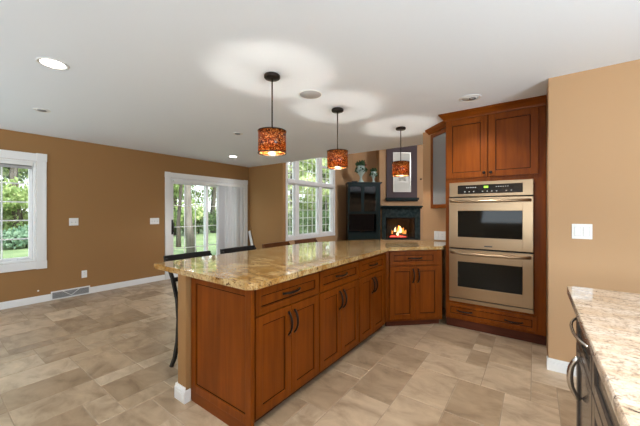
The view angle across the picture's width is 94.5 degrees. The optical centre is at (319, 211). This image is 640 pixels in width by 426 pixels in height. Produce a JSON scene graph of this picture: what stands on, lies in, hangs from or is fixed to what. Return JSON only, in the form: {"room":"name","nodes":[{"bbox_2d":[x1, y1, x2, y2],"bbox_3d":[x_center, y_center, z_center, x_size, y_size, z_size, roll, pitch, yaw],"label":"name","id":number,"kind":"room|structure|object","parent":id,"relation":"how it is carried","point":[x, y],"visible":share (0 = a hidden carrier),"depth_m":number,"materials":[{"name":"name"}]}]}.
{"room":"kitchen","nodes":[
{"label":"kitchen","id":0,"kind":"room"},
{"bbox_2d":[0,129,352,301],"bbox_3d":[-1.121,-1.042,8.392,0.150,4.700,17.950,0,0,36],"label":"wall","id":1,"kind":"structure","parent":0,"point":[113,192],"depth_m":4.88,"materials":[{"name":"brown paint"}]},
{"bbox_2d":[0,149,46,272],"bbox_3d":[-4.535,-0.007,3.678,0.177,1.658,1.674,0,0,36],"label":"window","id":2,"kind":"structure","parent":1,"relation":"in","point":[37,176],"depth_m":4.22,"materials":[{"name":"white paint"}]},
{"bbox_2d":[0,160,32,168],"bbox_3d":[-4.507,-0.647,3.658,0.040,0.090,1.380,0,0,36],"label":"roller blind","id":3,"kind":"object","parent":2,"relation":"attached to","point":[3,163],"visible":1,"depth_m":4.07,"materials":[{"name":"white fabric"}]},
{"bbox_2d":[51,285,89,299],"bbox_3d":[-3.819,1.244,4.540,0.020,0.125,0.472,0,0,36],"label":"air vent","id":4,"kind":"object","parent":1,"relation":"in","point":[66,293],"visible":1,"depth_m":4.53,"materials":[{"name":"white metal"}]},
{"bbox_2d":[69,218,77,225],"bbox_3d":[-3.801,0.156,4.566,0.018,0.115,0.115,0,0,36],"label":"light switch","id":5,"kind":"object","parent":1,"relation":"attached to","point":[72,221],"visible":1,"depth_m":4.56,"materials":[{"name":"white plastic"}]},
{"bbox_2d":[0,275,164,309],"bbox_3d":[-4.617,1.259,3.450,0.014,0.098,5.545,0,0,36],"label":"baseboard","id":6,"kind":"structure","parent":1,"relation":"attached to","point":[43,298],"depth_m":4.79,"materials":[{"name":"white paint"}]},
{"bbox_2d":[82,270,86,277],"bbox_3d":[-3.727,0.986,4.676,0.008,0.115,0.070,0,0,36],"label":"wall outlet","id":7,"kind":"object","parent":1,"relation":"attached to","point":[84,272],"visible":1,"depth_m":4.67,"materials":[{"name":"white plastic"}]},
{"bbox_2d":[150,218,158,223],"bbox_3d":[-3.095,0.176,5.537,0.018,0.115,0.162,0,0,36],"label":"light switch","id":8,"kind":"object","parent":1,"relation":"attached to","point":[152,220],"visible":1,"depth_m":5.54,"materials":[{"name":"white plastic"}]},
{"bbox_2d":[165,171,247,279],"bbox_3d":[-2.446,0.268,6.542,0.183,2.081,2.018,0,0,36],"label":"door","id":9,"kind":"structure","parent":1,"relation":"in","point":[169,176],"depth_m":6.19,"materials":[{"name":"white paint"}]},
{"bbox_2d":[173,180,244,254],"bbox_3d":[-2.354,0.318,6.482,0.085,1.890,1.740,0,0,36],"label":"vertical blind","id":10,"kind":"object","parent":1,"relation":"attached to","point":[229,198],"visible":0.76,"depth_m":6.78,"materials":[{"name":"white fabric"}]},
{"bbox_2d":[286,157,334,240],"bbox_3d":[-0.277,-1.022,9.509,0.199,3.732,2.578,0,0,36],"label":"window","id":11,"kind":"structure","parent":1,"relation":"in","point":[295,182],"depth_m":9.57,"materials":[{"name":"white paint"}]},
{"bbox_2d":[178,274,191,399],"bbox_3d":[0.103,0.871,3.268,3.216,0.874,0.577,0,0,-40],"label":"wall","id":12,"kind":"structure","parent":0,"point":[184,282],"depth_m":2.05,"materials":[{"name":"brown paint"}]},
{"bbox_2d":[174,382,190,403],"bbox_3d":[-0.909,1.256,2.130,0.130,0.105,0.226,0,0,36],"label":"baseboard","id":13,"kind":"structure","parent":12,"relation":"attached to","point":[181,394],"depth_m":2.03,"materials":[{"name":"white paint"}]},
{"bbox_2d":[249,162,285,248],"bbox_3d":[-1.279,-1.042,7.078,1.140,4.700,0.100,0,0,36],"label":"wall partition","id":14,"kind":"structure","parent":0,"point":[267,183],"depth_m":6.99,"materials":[{"name":"brown paint"}]},
{"bbox_2d":[0,279,575,425],"bbox_3d":[-0.451,1.358,1.734,8.770,0.100,7.686,0,0,36],"label":"floor","id":15,"kind":"structure","parent":0,"point":[103,358],"depth_m":2.36,"materials":[{"name":"tile"}]},
{"bbox_2d":[163,251,211,366],"bbox_3d":[-1.026,0.846,2.590,0.527,0.926,0.446,0,0,36],"label":"counter stool","id":16,"kind":"object","parent":15,"relation":"on","point":[174,280],"visible":0.13,"depth_m":2.48,"materials":[{"name":"black metal"}]},
{"bbox_2d":[191,277,253,425],"bbox_3d":[-0.633,0.872,1.872,0.617,0.873,0.026,0,0,36],"label":"end panel","id":17,"kind":"object","parent":15,"relation":"on","point":[222,316],"visible":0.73,"depth_m":1.84,"materials":[{"name":"brown wood"}]},
{"bbox_2d":[220,245,255,253],"bbox_3d":[-0.692,0.846,3.049,0.527,0.926,0.446,0,0,36],"label":"counter stool","id":18,"kind":"object","parent":15,"relation":"on","point":[252,247],"visible":0.07,"depth_m":3.18,"materials":[{"name":"black leather"}]},
{"bbox_2d":[248,231,252,244],"bbox_3d":[-1.649,0.891,7.238,0.356,0.849,0.025,0,0,42],"label":"leaning board","id":19,"kind":"object","parent":15,"relation":"on","point":[249,232],"visible":0.45,"depth_m":7.28,"materials":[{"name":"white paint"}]},
{"bbox_2d":[262,241,289,248],"bbox_3d":[-0.354,0.846,3.512,0.527,0.926,0.446,0,0,36],"label":"counter stool","id":20,"kind":"object","parent":15,"relation":"on","point":[276,244],"visible":0.07,"depth_m":3.65,"materials":[{"name":"brown wood"}]},
{"bbox_2d":[254,272,318,422],"bbox_3d":[-0.421,0.871,2.157,0.621,0.874,0.672,0,0,36],"label":"base cabinet","id":21,"kind":"object","parent":15,"relation":"on","point":[286,314],"visible":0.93,"depth_m":1.97,"materials":[{"name":"brown wood"}]},
{"bbox_2d":[295,238,317,243],"bbox_3d":[-0.013,0.846,3.982,0.527,0.926,0.446,0,0,36],"label":"counter stool","id":22,"kind":"object","parent":15,"relation":"on","point":[309,240],"visible":0.12,"depth_m":4.13,"materials":[{"name":"brown wood"}]},
{"bbox_2d":[313,260,358,378],"bbox_3d":[-0.034,0.871,2.688,0.621,0.874,0.638,0,0,36],"label":"base cabinet","id":23,"kind":"object","parent":15,"relation":"on","point":[338,293],"visible":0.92,"depth_m":2.48,"materials":[{"name":"brown wood"}]},
{"bbox_2d":[154,240,445,289],"bbox_3d":[0.249,0.413,3.078,1.510,0.037,3.127,0,0,36],"label":"countertop","id":24,"kind":"structure","parent":23,"relation":"on","point":[256,269],"depth_m":2.39,"materials":[{"name":"beige stone"}]},
{"bbox_2d":[353,252,385,347],"bbox_3d":[0.349,0.871,3.215,0.621,0.874,0.661,0,0,36],"label":"base cabinet","id":25,"kind":"object","parent":15,"relation":"on","point":[372,269],"visible":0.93,"depth_m":2.99,"materials":[{"name":"brown wood"}]},
{"bbox_2d":[385,249,441,325],"bbox_3d":[1.055,0.871,3.589,0.673,0.874,0.531,0,0,-8],"label":"base cabinet","id":26,"kind":"object","parent":15,"relation":"on","point":[413,277],"visible":0.98,"depth_m":3.37,"materials":[{"name":"brown wood"}]},
{"bbox_2d":[438,95,545,344],"bbox_3d":[1.943,0.101,3.355,0.980,2.414,0.678,0,0,36],"label":"tall cabinet","id":27,"kind":"object","parent":15,"relation":"on","point":[506,140],"visible":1,"depth_m":3.06,"materials":[{"name":"brown wood"}]},
{"bbox_2d":[449,179,533,313],"bbox_3d":[1.930,0.341,3.331,0.774,1.330,0.662,0,0,36],"label":"double oven","id":28,"kind":"object","parent":27,"relation":"in","point":[491,223],"visible":1,"depth_m":3.09,"materials":[{"name":"silver metal"}]},
{"bbox_2d":[566,317,592,425],"bbox_3d":[1.410,0.871,1.159,0.668,0.874,0.535,0,0,36],"label":"base cabinet","id":29,"kind":"object","parent":15,"relation":"on","point":[583,392],"visible":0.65,"depth_m":1.39,"materials":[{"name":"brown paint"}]},
{"bbox_2d":[567,286,639,425],"bbox_3d":[1.078,0.413,-0.504,2.064,0.038,3.654,0,0,36],"label":"countertop","id":30,"kind":"structure","parent":29,"relation":"on","point":[609,320],"depth_m":0.92,"materials":[{"name":"beige stone"}]},
{"bbox_2d":[592,357,619,425],"bbox_3d":[1.095,0.871,0.686,0.620,0.874,0.598,0,0,36],"label":"base cabinet","id":31,"kind":"object","parent":15,"relation":"on","point":[603,414],"visible":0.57,"depth_m":0.99,"materials":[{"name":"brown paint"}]},
{"bbox_2d":[0,0,639,166],"bbox_3d":[-0.511,-1.167,1.652,9.070,0.120,7.770,0,0,36],"label":"ceiling","id":32,"kind":"structure","parent":0,"point":[179,78],"depth_m":2.24,"materials":[{"name":"white paint"}]},
{"bbox_2d":[33,108,50,112],"bbox_3d":[-3.026,-1.102,3.218,0.140,0.010,0.140,0,0,36],"label":"recessed light","id":33,"kind":"object","parent":32,"relation":"in","point":[36,109],"visible":1,"depth_m":3.21,"materials":[{"name":"white paint"}]},
{"bbox_2d":[35,57,69,69],"bbox_3d":[-1.994,-1.103,2.208,0.190,0.006,0.190,0,0,36],"label":"recessed light","id":34,"kind":"object","parent":32,"relation":"in","point":[48,62],"visible":1,"depth_m":2.20,"materials":[{"name":"white paint"}]},
{"bbox_2d":[258,72,285,155],"bbox_3d":[-0.388,-0.787,2.393,0.230,0.637,0.230,0,0,36],"label":"pendant lamp","id":35,"kind":"object","parent":32,"relation":"hanging from","point":[271,140],"visible":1,"depth_m":2.31,"materials":[{"name":"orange glass"}]},
{"bbox_2d":[299,90,321,98],"bbox_3d":[-0.089,-1.104,2.786,0.216,0.006,0.216,0,0,36],"label":"ceiling speaker","id":36,"kind":"object","parent":32,"relation":"attached to","point":[307,94],"visible":1,"depth_m":2.78,"materials":[{"name":"white plastic"}]},
{"bbox_2d":[327,107,347,169],"bbox_3d":[0.189,-0.787,3.186,0.230,0.637,0.230,0,0,36],"label":"pendant lamp","id":37,"kind":"object","parent":32,"relation":"hanging from","point":[337,159],"visible":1,"depth_m":3.11,"materials":[{"name":"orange glass"}]},
{"bbox_2d":[392,126,409,176],"bbox_3d":[1.062,-0.787,3.890,0.230,0.637,0.230,0,0,36],"label":"pendant lamp","id":38,"kind":"object","parent":32,"relation":"hanging from","point":[400,168],"visible":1,"depth_m":3.81,"materials":[{"name":"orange glass"}]},
{"bbox_2d":[459,94,481,101],"bbox_3d":[1.462,-1.103,2.882,0.200,0.007,0.200,0,0,36],"label":"recessed light","id":39,"kind":"object","parent":32,"relation":"in","point":[472,97],"visible":1,"depth_m":2.88,"materials":[{"name":"white paint"}]},
{"bbox_2d":[353,151,375,181],"bbox_3d":[4.855,-1.042,11.768,8.350,4.699,0.180,0,0,-2],"label":"wall","id":40,"kind":"structure","parent":0,"point":[369,157],"depth_m":11.58,"materials":[{"name":"brown paint"}]},
{"bbox_2d":[376,144,422,239],"bbox_3d":[4.127,-1.042,11.393,3.830,4.699,0.519,0,0,-2],"label":"wall","id":41,"kind":"structure","parent":0,"point":[380,154],"depth_m":11.11,"materials":[{"name":"brown paint"}]},
{"bbox_2d":[385,145,418,200],"bbox_3d":[3.064,-1.642,11.027,1.240,2.500,0.139,0,0,-2],"label":"wall panel","id":42,"kind":"object","parent":41,"relation":"attached to","point":[390,195],"visible":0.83,"depth_m":11.05,"materials":[{"name":"grey paint"}]},
{"bbox_2d":[393,152,410,191],"bbox_3d":[3.054,-1.472,11.025,0.670,1.480,0.049,0,0,-2],"label":"framed picture","id":43,"kind":"object","parent":42,"relation":"attached to","point":[400,184],"visible":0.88,"depth_m":11.03,"materials":[{"name":"white paper"}]},
{"bbox_2d":[397,177,406,181],"bbox_3d":[3.054,-1.332,11.028,0.380,0.440,0.005,0,0,-2],"label":"print","id":44,"kind":"object","parent":43,"relation":"attached to","point":[399,179],"depth_m":11.03,"materials":[{"name":"white paper"}]},
{"bbox_2d":[423,130,445,308],"bbox_3d":[2.032,0.101,3.796,1.362,2.415,0.130,0,0,36],"label":"wall","id":45,"kind":"structure","parent":0,"point":[433,219],"depth_m":4.09,"materials":[{"name":"brown paint"}]},
{"bbox_2d":[425,121,445,208],"bbox_3d":[1.631,-0.574,3.838,0.340,1.064,0.460,0,0,-9],"label":"upper cabinet","id":46,"kind":"object","parent":45,"relation":"attached to","point":[438,139],"visible":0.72,"depth_m":3.81,"materials":[{"name":"brown wood"}]},
{"bbox_2d":[434,231,445,239],"bbox_3d":[1.624,0.323,4.007,0.150,0.118,0.009,0,0,36],"label":"wall outlet","id":47,"kind":"object","parent":45,"relation":"attached to","point":[438,235],"visible":1,"depth_m":4.00,"materials":[{"name":"white plastic"}]},
{"bbox_2d":[546,59,639,361],"bbox_3d":[3.435,0.101,2.094,2.910,2.415,1.230,0,0,36],"label":"wall","id":48,"kind":"structure","parent":0,"point":[593,115],"depth_m":2.30,"materials":[{"name":"brown paint"}]},
{"bbox_2d":[546,356,575,376],"bbox_3d":[3.053,1.259,1.664,2.822,0.098,0.117,0,0,36],"label":"baseboard","id":49,"kind":"structure","parent":48,"relation":"attached to","point":[555,365],"depth_m":2.41,"materials":[{"name":"white paint"}]},
{"bbox_2d":[572,224,591,238],"bbox_3d":[2.062,0.156,2.327,0.122,0.118,0.009,0,0,36],"label":"light switch","id":50,"kind":"object","parent":48,"relation":"attached to","point":[579,231],"visible":1,"depth_m":2.33,"materials":[{"name":"white plastic"}]},
{"bbox_3d":[4.759,1.359,8.892,8.770,0.098,10.020,0,0,36],"label":"floor","id":51,"kind":"structure","parent":0,"visible":0},
{"bbox_2d":[345,182,381,240],"bbox_3d":[1.553,0.136,10.595,1.230,2.345,0.560,0,0,-2],"label":"media cabinet","id":52,"kind":"object","parent":51,"relation":"on","point":[361,197],"visible":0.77,"depth_m":10.38,"materials":[{"name":"black paint"}]},
{"bbox_2d":[349,214,373,231],"bbox_3d":[1.457,0.405,10.482,0.910,0.644,0.160,0,0,-2],"label":"television","id":53,"kind":"object","parent":52,"relation":"in","point":[357,222],"visible":0.88,"depth_m":10.42,"materials":[{"name":"black"}]},
{"bbox_2d":[355,160,367,181],"bbox_3d":[1.473,-1.444,10.595,0.464,0.811,0.483,0,0,0],"label":"urn planter","id":54,"kind":"object","parent":52,"relation":"on","point":[361,169],"visible":0.98,"depth_m":10.49,"materials":[{"name":"grey ceramic"}]},
{"bbox_2d":[369,168,377,181],"bbox_3d":[1.916,-1.311,10.589,0.331,0.547,0.322,0,0,36],"label":"urn planter","id":55,"kind":"object","parent":52,"relation":"on","point":[373,174],"visible":0.97,"depth_m":10.54,"materials":[{"name":"grey ceramic"}]},
{"bbox_2d":[380,206,422,239],"bbox_3d":[3.017,0.543,11.233,1.580,1.530,0.755,0,0,-2],"label":"fireplace","id":56,"kind":"object","parent":51,"relation":"on","point":[398,222],"visible":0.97,"depth_m":11.05,"materials":[{"name":"stone"}]},
{"label":"outside","id":57,"kind":"structure","parent":0,"visible":0},
{"bbox_2d":[0,219,328,258],"bbox_3d":[-24.068,1.738,48.440,84.070,0.300,130.000,0,0,36],"label":"lawn","id":58,"kind":"structure","parent":57,"point":[21,251],"depth_m":13.11,"materials":[{"name":"green plant"}]},
{"bbox_2d":[0,172,27,229],"bbox_3d":[-16.647,-4.077,18.120,7.230,12.271,6.744,0,0,-9],"label":"leafy tree","id":59,"kind":"object","parent":58,"relation":"on","point":[22,174],"visible":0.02,"depth_m":15.71,"materials":[{"name":"green plant"}]},
{"bbox_2d":[0,167,27,239],"bbox_3d":[-15.836,-3.426,15.061,5.512,10.076,6.662,0,0,36],"label":"leafy tree","id":60,"kind":"object","parent":58,"relation":"on","point":[18,215],"visible":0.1,"depth_m":14.54,"materials":[{"name":"green plant"}]},
{"bbox_2d":[0,176,27,225],"bbox_3d":[-16.499,-3.332,12.875,6.482,9.903,5.312,0,0,-33],"label":"leafy tree","id":61,"kind":"object","parent":58,"relation":"on","point":[18,189],"visible":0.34,"depth_m":14.04,"materials":[{"name":"green plant"}]},
{"bbox_2d":[0,227,27,248],"bbox_3d":[-12.902,1.117,12.462,1.072,0.954,1.041,0,0,36],"label":"shrub","id":62,"kind":"object","parent":58,"relation":"on","point":[7,235],"visible":0.85,"depth_m":12.35,"materials":[{"name":"green plant"}]},
{"bbox_2d":[3,167,26,180],"bbox_3d":[-19.242,-4.743,16.793,5.973,12.708,8.073,0,0,19],"label":"leafy tree","id":63,"kind":"object","parent":58,"relation":"on","point":[8,168],"visible":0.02,"depth_m":16.72,"materials":[{"name":"green plant"}]},
{"bbox_2d":[12,224,27,247],"bbox_3d":[-12.925,1.062,12.993,1.012,1.062,1.065,0,0,36],"label":"shrub","id":64,"kind":"object","parent":58,"relation":"on","point":[24,226],"visible":0.2,"depth_m":12.85,"materials":[{"name":"green plant"}]},
{"bbox_2d":[173,209,183,232],"bbox_3d":[-9.603,0.700,19.960,1.898,1.788,1.920,0,0,36],"label":"shrub","id":65,"kind":"object","parent":58,"relation":"on","point":[175,210],"visible":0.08,"depth_m":19.68,"materials":[{"name":"green plant"}]},
{"bbox_2d":[176,184,182,246],"bbox_3d":[-6.096,-3.671,13.184,4.754,10.537,4.085,0,0,36],"label":"tree","id":66,"kind":"object","parent":58,"relation":"on","point":[178,230],"visible":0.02,"depth_m":13.33,"materials":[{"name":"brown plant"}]},
{"bbox_2d":[173,184,203,234],"bbox_3d":[-9.860,-3.139,20.141,5.820,9.503,6.038,0,0,36],"label":"leafy tree","id":67,"kind":"object","parent":58,"relation":"on","point":[175,186],"visible":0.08,"depth_m":19.40,"materials":[{"name":"green plant"}]},
{"bbox_2d":[185,185,196,252],"bbox_3d":[-4.797,-4.176,11.172,4.579,11.562,4.886,0,0,36],"label":"tree","id":68,"kind":"object","parent":58,"relation":"on","point":[189,231],"visible":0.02,"depth_m":11.03,"materials":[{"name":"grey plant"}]},
{"bbox_2d":[183,187,212,229],"bbox_3d":[-9.450,-3.354,25.733,6.742,9.920,6.674,0,0,-39],"label":"leafy tree","id":69,"kind":"object","parent":58,"relation":"on","point":[200,190],"visible":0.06,"depth_m":24.40,"materials":[{"name":"green plant"}]},
{"bbox_2d":[183,187,215,232],"bbox_3d":[-8.745,-3.890,22.853,6.024,10.994,6.341,0,0,36],"label":"leafy tree","id":70,"kind":"object","parent":58,"relation":"on","point":[211,188],"visible":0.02,"depth_m":22.70,"materials":[{"name":"green plant"}]},
{"bbox_2d":[193,212,212,233],"bbox_3d":[-8.686,0.684,21.173,1.953,1.821,1.982,0,0,36],"label":"shrub","id":71,"kind":"object","parent":58,"relation":"on","point":[200,224],"visible":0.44,"depth_m":21.13,"materials":[{"name":"green plant"}]},
{"bbox_2d":[208,210,215,231],"bbox_3d":[-7.819,0.682,22.400,1.941,1.825,1.988,0,0,36],"label":"shrub","id":72,"kind":"object","parent":58,"relation":"on","point":[213,217],"visible":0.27,"depth_m":21.97,"materials":[{"name":"green plant"}]},
{"bbox_2d":[288,210,309,232],"bbox_3d":[-1.605,0.696,20.713,1.861,1.795,1.801,0,0,36],"label":"shrub","id":73,"kind":"object","parent":58,"relation":"on","point":[301,226],"visible":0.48,"depth_m":20.56,"materials":[{"name":"green plant"}]},
{"bbox_2d":[288,157,326,217],"bbox_3d":[-2.631,-3.596,24.079,6.169,10.398,5.683,0,0,36],"label":"leafy tree","id":74,"kind":"object","parent":58,"relation":"on","point":[303,188],"visible":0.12,"depth_m":23.58,"materials":[{"name":"green plant"}]},
{"bbox_2d":[300,210,323,231],"bbox_3d":[-0.579,0.709,21.797,1.824,1.770,1.835,0,0,36],"label":"shrub","id":75,"kind":"object","parent":58,"relation":"on","point":[314,211],"visible":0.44,"depth_m":21.50,"materials":[{"name":"green plant"}]},
{"bbox_2d":[299,159,328,220],"bbox_3d":[-0.370,-3.567,25.919,6.156,10.350,5.297,0,0,36],"label":"leafy tree","id":76,"kind":"object","parent":58,"relation":"on","point":[302,206],"visible":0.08,"depth_m":25.35,"materials":[{"name":"green plant"}]},
{"bbox_2d":[299,161,328,226],"bbox_3d":[0.347,-3.805,29.651,6.498,10.815,6.326,0,0,36],"label":"leafy tree","id":77,"kind":"object","parent":58,"relation":"on","point":[327,180],"visible":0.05,"depth_m":28.65,"materials":[{"name":"green plant"}]},
{"bbox_2d":[303,157,328,230],"bbox_3d":[0.702,-2.461,24.510,4.179,8.136,4.581,0,0,36],"label":"leafy tree","id":78,"kind":"object","parent":58,"relation":"on","point":[325,198],"visible":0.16,"depth_m":23.73,"materials":[{"name":"green plant"}]},
{"bbox_2d":[322,210,328,230],"bbox_3d":[0.468,0.690,22.909,1.832,1.807,1.752,0,0,36],"label":"shrub","id":79,"kind":"object","parent":58,"relation":"on","point":[326,220],"visible":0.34,"depth_m":22.62,"materials":[{"name":"green plant"}]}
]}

